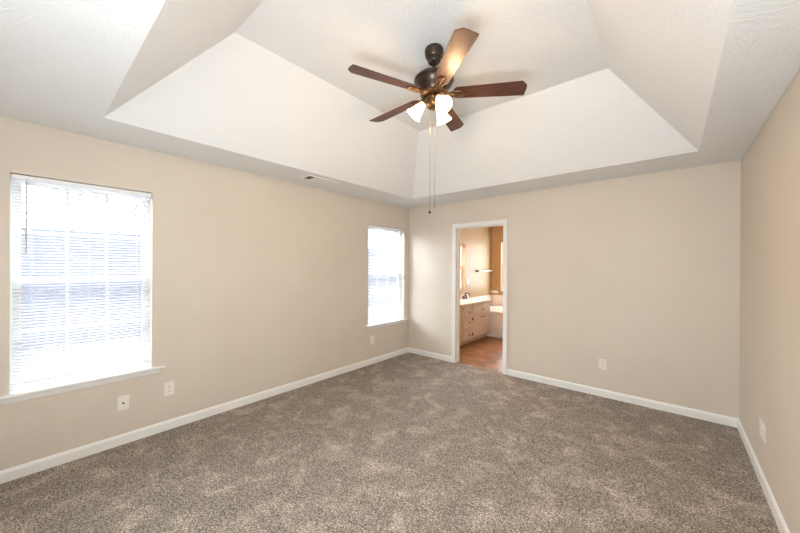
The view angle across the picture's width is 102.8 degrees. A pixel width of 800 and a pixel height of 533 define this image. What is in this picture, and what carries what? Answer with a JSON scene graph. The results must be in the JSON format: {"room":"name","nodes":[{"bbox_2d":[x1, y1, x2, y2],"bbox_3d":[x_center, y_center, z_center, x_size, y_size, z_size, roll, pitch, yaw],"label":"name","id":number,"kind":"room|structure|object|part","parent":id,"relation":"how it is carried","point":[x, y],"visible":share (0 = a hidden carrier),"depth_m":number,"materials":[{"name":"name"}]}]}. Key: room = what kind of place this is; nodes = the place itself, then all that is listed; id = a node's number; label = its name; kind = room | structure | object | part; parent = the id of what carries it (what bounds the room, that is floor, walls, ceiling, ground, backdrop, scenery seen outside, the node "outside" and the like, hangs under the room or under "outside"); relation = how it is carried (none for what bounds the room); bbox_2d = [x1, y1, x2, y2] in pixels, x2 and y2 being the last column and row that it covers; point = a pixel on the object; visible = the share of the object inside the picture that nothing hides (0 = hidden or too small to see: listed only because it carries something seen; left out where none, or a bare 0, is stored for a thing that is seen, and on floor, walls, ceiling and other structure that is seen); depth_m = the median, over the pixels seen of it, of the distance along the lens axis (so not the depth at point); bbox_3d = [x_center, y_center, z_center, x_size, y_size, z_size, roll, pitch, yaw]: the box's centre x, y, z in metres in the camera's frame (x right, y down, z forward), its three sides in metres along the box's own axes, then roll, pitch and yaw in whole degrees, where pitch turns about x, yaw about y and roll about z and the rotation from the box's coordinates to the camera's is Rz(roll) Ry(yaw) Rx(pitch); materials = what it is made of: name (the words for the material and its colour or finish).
{"room":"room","nodes":[
{"label":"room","id":0,"kind":"room"},
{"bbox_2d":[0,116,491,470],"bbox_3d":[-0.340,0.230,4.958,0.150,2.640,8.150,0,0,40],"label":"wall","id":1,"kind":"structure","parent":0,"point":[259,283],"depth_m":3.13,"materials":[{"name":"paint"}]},
{"bbox_2d":[0,174,165,405],"bbox_3d":[-2.418,0.145,2.478,0.188,1.560,0.951,0,0,40],"label":"window","id":2,"kind":"structure","parent":1,"relation":"in","point":[38,389],"depth_m":2.41,"materials":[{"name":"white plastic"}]},
{"bbox_3d":[-2.475,-0.245,2.527,0.027,0.740,0.735,0,0,40],"label":"sash","id":3,"kind":"part","parent":2,"relation":"part of","materials":[{"name":"white plastic"}]},
{"bbox_3d":[-2.454,0.466,2.507,0.028,0.758,0.735,0,0,40],"label":"sash","id":4,"kind":"part","parent":2,"relation":"part of","materials":[{"name":"white plastic"}]},
{"bbox_2d":[11,174,150,385],"bbox_3d":[-2.393,0.093,2.457,0.055,1.441,0.763,0,0,40],"label":"window blind","id":5,"kind":"object","parent":2,"relation":"attached to","point":[13,176],"visible":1,"depth_m":2.41,"materials":[{"name":"white plastic"}]},
{"bbox_3d":[-2.590,0.101,2.243,0.029,1.404,0.002,0,0,40],"label":"ladder cord","id":6,"kind":"part","parent":5,"relation":"part of","materials":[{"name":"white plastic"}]},
{"bbox_3d":[-2.405,0.806,2.465,0.026,0.014,0.759,0,0,40],"label":"rail","id":7,"kind":"part","parent":5,"relation":"part of","materials":[{"name":"white plastic"}]},
{"bbox_3d":[-2.402,0.101,2.464,0.029,1.404,0.002,0,0,40],"label":"ladder cord","id":8,"kind":"part","parent":5,"relation":"part of","materials":[{"name":"white fabric"}]},
{"bbox_3d":[-2.214,0.102,2.685,0.029,1.404,0.002,0,0,40],"label":"ladder cord","id":9,"kind":"part","parent":5,"relation":"part of","materials":[{"name":"white fabric"}]},
{"bbox_3d":[-2.395,0.872,2.456,0.118,0.021,0.951,0,0,40],"label":"sill","id":10,"kind":"part","parent":2,"relation":"part of","materials":[{"name":"white paint"}]},
{"bbox_2d":[117,395,128,411],"bbox_3d":[-2.248,1.111,2.594,0.016,0.117,0.074,0,0,40],"label":"cable plate","id":11,"kind":"object","parent":1,"relation":"attached to","point":[122,401],"visible":1,"depth_m":2.59,"materials":[{"name":"white plastic"}]},
{"bbox_2d":[164,381,173,395],"bbox_3d":[-2.049,1.084,2.833,0.008,0.117,0.074,0,0,40],"label":"wall outlet","id":12,"kind":"object","parent":1,"relation":"attached to","point":[169,386],"visible":1,"depth_m":2.83,"materials":[{"name":"white plastic"}]},
{"bbox_2d":[0,347,407,483],"bbox_3d":[-1.349,1.406,3.653,0.014,0.083,4.620,0,0,40],"label":"baseboard","id":13,"kind":"structure","parent":1,"relation":"attached to","point":[25,469],"depth_m":2.78,"materials":[{"name":"white paint"}]},
{"bbox_2d":[370,336,373,343],"bbox_3d":[-0.415,1.093,4.755,0.007,0.117,0.078,0,0,40],"label":"blank plate","id":14,"kind":"object","parent":1,"relation":"attached to","point":[371,337],"visible":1,"depth_m":4.74,"materials":[{"name":"white plastic"}]},
{"bbox_2d":[365,227,407,329],"bbox_3d":[-0.237,0.157,5.042,0.188,1.552,0.950,0,0,40],"label":"window","id":15,"kind":"structure","parent":1,"relation":"in","point":[395,320],"depth_m":5.16,"materials":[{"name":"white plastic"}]},
{"bbox_3d":[-0.294,-0.231,5.092,0.027,0.736,0.790,0,0,40],"label":"sash","id":16,"kind":"part","parent":15,"relation":"part of","materials":[{"name":"white plastic"}]},
{"bbox_3d":[-0.273,0.476,5.072,0.028,0.754,0.790,0,0,40],"label":"sash","id":17,"kind":"part","parent":15,"relation":"part of","materials":[{"name":"white plastic"}]},
{"bbox_3d":[-0.281,0.126,5.080,0.070,1.492,0.830,0,0,40],"label":"frame","id":18,"kind":"part","parent":15,"relation":"part of","materials":[{"name":"white plastic"}]},
{"bbox_2d":[368,225,403,321],"bbox_3d":[-0.220,0.104,5.028,0.033,1.433,0.818,0,0,40],"label":"window blind","id":19,"kind":"object","parent":15,"relation":"attached to","point":[371,226],"visible":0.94,"depth_m":5.01,"materials":[{"name":"white plastic"}]},
{"bbox_3d":[-0.224,0.814,5.029,0.026,0.014,0.814,0,0,40],"label":"rail","id":20,"kind":"part","parent":19,"relation":"part of","materials":[{"name":"white plastic"}]},
{"bbox_3d":[-0.220,0.113,5.028,0.029,1.396,0.002,0,0,40],"label":"ladder cord","id":21,"kind":"part","parent":19,"relation":"part of","materials":[{"name":"white fabric"}]},
{"bbox_3d":[-0.214,0.879,5.020,0.118,0.021,0.950,0,0,40],"label":"sill","id":22,"kind":"part","parent":15,"relation":"part of","materials":[{"name":"white paint"}]},
{"bbox_2d":[460,244,461,288],"bbox_3d":[1.075,0.005,6.666,0.080,0.980,0.785,0,0,40],"label":"window","id":23,"kind":"structure","parent":1,"relation":"in","point":[460,244],"depth_m":6.93,"materials":[{"name":"white plastic"}]},
{"bbox_2d":[0,336,779,532],"bbox_3d":[1.175,1.510,3.645,3.872,0.100,7.880,0,0,40],"label":"floor","id":24,"kind":"structure","parent":0,"point":[408,442],"depth_m":2.29,"materials":[{"name":"carpet"}]},
{"bbox_2d":[460,302,489,345],"bbox_3d":[1.087,1.087,6.081,0.572,0.746,1.834,0,0,40],"label":"vanity cabinet","id":25,"kind":"object","parent":24,"relation":"on","point":[474,319],"visible":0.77,"depth_m":6.08,"materials":[{"name":"brown wood"}]},
{"bbox_3d":[1.015,1.134,5.608,0.020,0.405,0.310,0,0,40],"label":"door","id":26,"kind":"part","parent":25,"relation":"part of","materials":[{"name":"brown wood"}]},
{"bbox_3d":[1.243,1.242,5.876,0.020,0.190,0.325,0,0,40],"label":"drawer","id":27,"kind":"part","parent":25,"relation":"part of","materials":[{"name":"brown wood"}]},
{"bbox_3d":[1.244,1.030,5.876,0.020,0.195,0.325,0,0,40],"label":"drawer","id":28,"kind":"part","parent":25,"relation":"part of","materials":[{"name":"brown wood"}]},
{"bbox_3d":[1.245,0.827,5.876,0.020,0.170,0.325,0,0,40],"label":"drawer","id":29,"kind":"part","parent":25,"relation":"part of","materials":[{"name":"brown wood"}]},
{"bbox_3d":[1.264,1.358,5.929,0.022,0.022,1.834,0,0,40],"label":"rail","id":30,"kind":"part","parent":25,"relation":"part of","materials":[{"name":"brown wood"}]},
{"bbox_2d":[460,294,491,306],"bbox_3d":[1.089,0.655,6.090,0.560,0.118,1.870,0,0,40],"label":"countertop","id":31,"kind":"structure","parent":25,"relation":"on","point":[470,301],"depth_m":6.36,"materials":[{"name":"stone"}]},
{"bbox_3d":[1.497,1.135,6.175,0.020,0.405,0.380,0,0,40],"label":"door","id":32,"kind":"part","parent":25,"relation":"part of","materials":[{"name":"brown wood"}]},
{"bbox_3d":[1.614,0.828,6.310,0.020,0.170,0.735,0,0,40],"label":"drawer","id":33,"kind":"part","parent":25,"relation":"part of","materials":[{"name":"brown wood"}]},
{"bbox_3d":[1.739,1.136,6.459,0.020,0.405,0.345,0,0,40],"label":"door","id":34,"kind":"part","parent":25,"relation":"part of","materials":[{"name":"brown wood"}]},
{"bbox_2d":[472,295,502,337],"bbox_3d":[2.487,1.081,6.920,1.618,0.769,1.187,0,0,40],"label":"bathtub","id":35,"kind":"object","parent":24,"relation":"on","point":[496,305],"visible":0.21,"depth_m":6.69,"materials":[{"name":"beige ceramic"}]},
{"bbox_2d":[0,0,799,207],"bbox_3d":[0.146,-1.363,2.415,3.912,0.759,4.700,0,0,40],"label":"ceiling","id":36,"kind":"structure","parent":0,"point":[616,88],"depth_m":2.32,"materials":[{"name":"white paint"}]},
{"bbox_2d":[300,175,339,185],"bbox_3d":[-0.907,-0.987,3.665,0.180,0.008,0.430,0,0,40],"label":"ceiling vent","id":37,"kind":"object","parent":36,"relation":"in","point":[308,177],"visible":1,"depth_m":3.65,"materials":[{"name":"white metal"}]},
{"bbox_2d":[348,28,526,213],"bbox_3d":[0.212,-1.007,2.408,1.258,1.230,1.316,0,0,40],"label":"ceiling fan","id":38,"kind":"object","parent":36,"relation":"hanging from","point":[433,83],"visible":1,"depth_m":2.29,"materials":[{"name":"brown wood"}]},
{"bbox_3d":[-0.101,-1.284,2.184,0.522,0.006,0.135,0,13,-28],"label":"blade","id":39,"kind":"part","parent":38,"relation":"part of","materials":[{"name":"brown wood"}]},
{"bbox_3d":[-0.038,-1.284,2.650,0.522,0.006,0.135,0,13,44],"label":"blade","id":40,"kind":"part","parent":38,"relation":"part of","materials":[{"name":"brown wood"}]},
{"bbox_3d":[0.114,-1.164,2.387,0.134,0.142,0.119,0,0,40],"label":"lamp shade","id":41,"kind":"part","parent":38,"relation":"part of","materials":[{"name":"white glass"}]},
{"bbox_3d":[0.289,-1.184,2.273,0.067,0.073,0.053,0,0,40],"label":"light bulb","id":42,"kind":"part","parent":38,"relation":"part of","materials":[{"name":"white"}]},
{"bbox_3d":[0.293,-1.163,2.245,0.136,0.142,0.117,0,0,40],"label":"lamp shade","id":43,"kind":"part","parent":38,"relation":"part of","materials":[{"name":"white glass"}]},
{"bbox_3d":[0.329,-1.163,2.486,0.136,0.142,0.116,0,0,-22],"label":"lamp shade","id":44,"kind":"part","parent":38,"relation":"part of","materials":[{"name":"white glass"}]},
{"bbox_3d":[0.425,-1.282,2.734,0.135,0.006,0.522,-14,-6,25],"label":"blade","id":45,"kind":"part","parent":38,"relation":"part of","materials":[{"name":"brown wood"}]},
{"bbox_3d":[0.323,-1.281,1.980,0.135,0.006,0.522,13,-2,-10],"label":"blade","id":46,"kind":"part","parent":38,"relation":"part of","materials":[{"name":"brown wood"}]},
{"bbox_3d":[0.648,-1.280,2.321,0.522,0.006,0.135,0,-13,8],"label":"blade","id":47,"kind":"part","parent":38,"relation":"part of","materials":[{"name":"brown wood"}]},
{"bbox_2d":[491,226,502,294],"bbox_3d":[3.261,0.245,7.146,2.500,2.640,0.150,0,0,40],"label":"wall","id":48,"kind":"structure","parent":0,"point":[497,232],"depth_m":7.81,"materials":[{"name":"brown paint"}]},
{"bbox_2d":[490,242,502,292],"bbox_3d":[2.797,0.030,7.510,1.380,1.245,0.188,0,0,40],"label":"window","id":49,"kind":"structure","parent":48,"relation":"in","point":[492,291],"depth_m":7.79,"materials":[{"name":"white plastic"}]},
{"bbox_3d":[2.940,0.001,7.465,1.105,1.185,0.070,0,0,40],"label":"frame","id":50,"kind":"part","parent":49,"relation":"part of","materials":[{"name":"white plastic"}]},
{"bbox_2d":[408,160,740,418],"bbox_3d":[1.688,0.241,4.145,3.992,2.640,0.060,0,0,40],"label":"wall","id":51,"kind":"structure","parent":0,"point":[639,274],"depth_m":3.51,"materials":[{"name":"paint"}]},
{"bbox_2d":[408,347,451,361],"bbox_3d":[0.463,1.413,5.135,0.856,0.083,0.014,0,0,40],"label":"baseboard","id":52,"kind":"structure","parent":51,"relation":"attached to","point":[410,350],"depth_m":5.10,"materials":[{"name":"white paint"}]},
{"bbox_2d":[452,219,507,374],"bbox_3d":[1.163,0.409,4.631,0.855,2.098,0.156,0,0,40],"label":"door frame","id":53,"kind":"structure","parent":51,"relation":"in","point":[456,228],"depth_m":4.82,"materials":[{"name":"white paint"}]},
{"bbox_2d":[599,359,606,369],"bbox_3d":[2.281,1.101,3.593,0.074,0.117,0.008,0,0,40],"label":"wall outlet","id":54,"kind":"object","parent":51,"relation":"attached to","point":[602,362],"visible":1,"depth_m":3.59,"materials":[{"name":"white plastic"}]},
{"bbox_2d":[507,369,737,427],"bbox_3d":[2.264,1.424,3.603,2.161,0.083,0.014,0,0,40],"label":"baseboard","id":55,"kind":"structure","parent":51,"relation":"attached to","point":[694,413],"depth_m":3.40,"materials":[{"name":"white paint"}]},
{"bbox_2d":[739,69,799,532],"bbox_3d":[1.607,0.245,1.063,0.120,2.640,4.740,0,0,40],"label":"wall","id":56,"kind":"structure","parent":0,"point":[769,365],"depth_m":1.92,"materials":[{"name":"paint"}]},
{"bbox_2d":[759,417,762,437],"bbox_3d":[2.477,1.106,2.191,0.008,0.117,0.074,0,0,40],"label":"wall outlet","id":57,"kind":"object","parent":56,"relation":"attached to","point":[760,419],"visible":1,"depth_m":2.19,"materials":[{"name":"white plastic"}]},
{"bbox_2d":[737,419,789,532],"bbox_3d":[1.589,1.423,1.153,0.014,0.083,4.620,0,0,40],"label":"baseboard","id":58,"kind":"structure","parent":56,"relation":"attached to","point":[781,524],"depth_m":2.07,"materials":[{"name":"white paint"}]},
{"bbox_2d":[762,422,765,442],"bbox_3d":[2.423,1.106,2.126,0.007,0.117,0.074,0,0,40],"label":"blank plate","id":59,"kind":"object","parent":56,"relation":"attached to","point":[763,424],"visible":1,"depth_m":2.12,"materials":[{"name":"white plastic"}]},
{"label":"outside","id":60,"kind":"structure","parent":0,"visible":0},
{"bbox_2d":[21,304,396,380],"bbox_3d":[-8.105,1.598,18.997,29.840,0.290,50.000,0,0,40],"label":"ground","id":61,"kind":"structure","parent":60,"point":[390,304],"depth_m":5.31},
{"bbox_2d":[51,188,140,232],"bbox_3d":[-7.444,-0.809,8.496,3.963,4.653,1.782,0,0,-15],"label":"bare tree","id":62,"kind":"object","parent":61,"relation":"on","point":[51,188],"visible":0.02,"depth_m":8.20,"materials":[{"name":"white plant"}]},
{"bbox_2d":[21,227,396,352],"bbox_3d":[-2.706,0.406,9.877,0.148,2.172,21.099,0,0,40],"label":"fence","id":63,"kind":"object","parent":61,"relation":"on","point":[32,227],"visible":0.09,"depth_m":6.01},
{"bbox_2d":[368,230,385,248],"bbox_3d":[-1.588,-0.829,16.816,1.918,4.731,2.665,0,0,-20],"label":"bare tree","id":64,"kind":"object","parent":61,"relation":"on","point":[374,231],"visible":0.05,"depth_m":16.77,"materials":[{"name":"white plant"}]}
]}

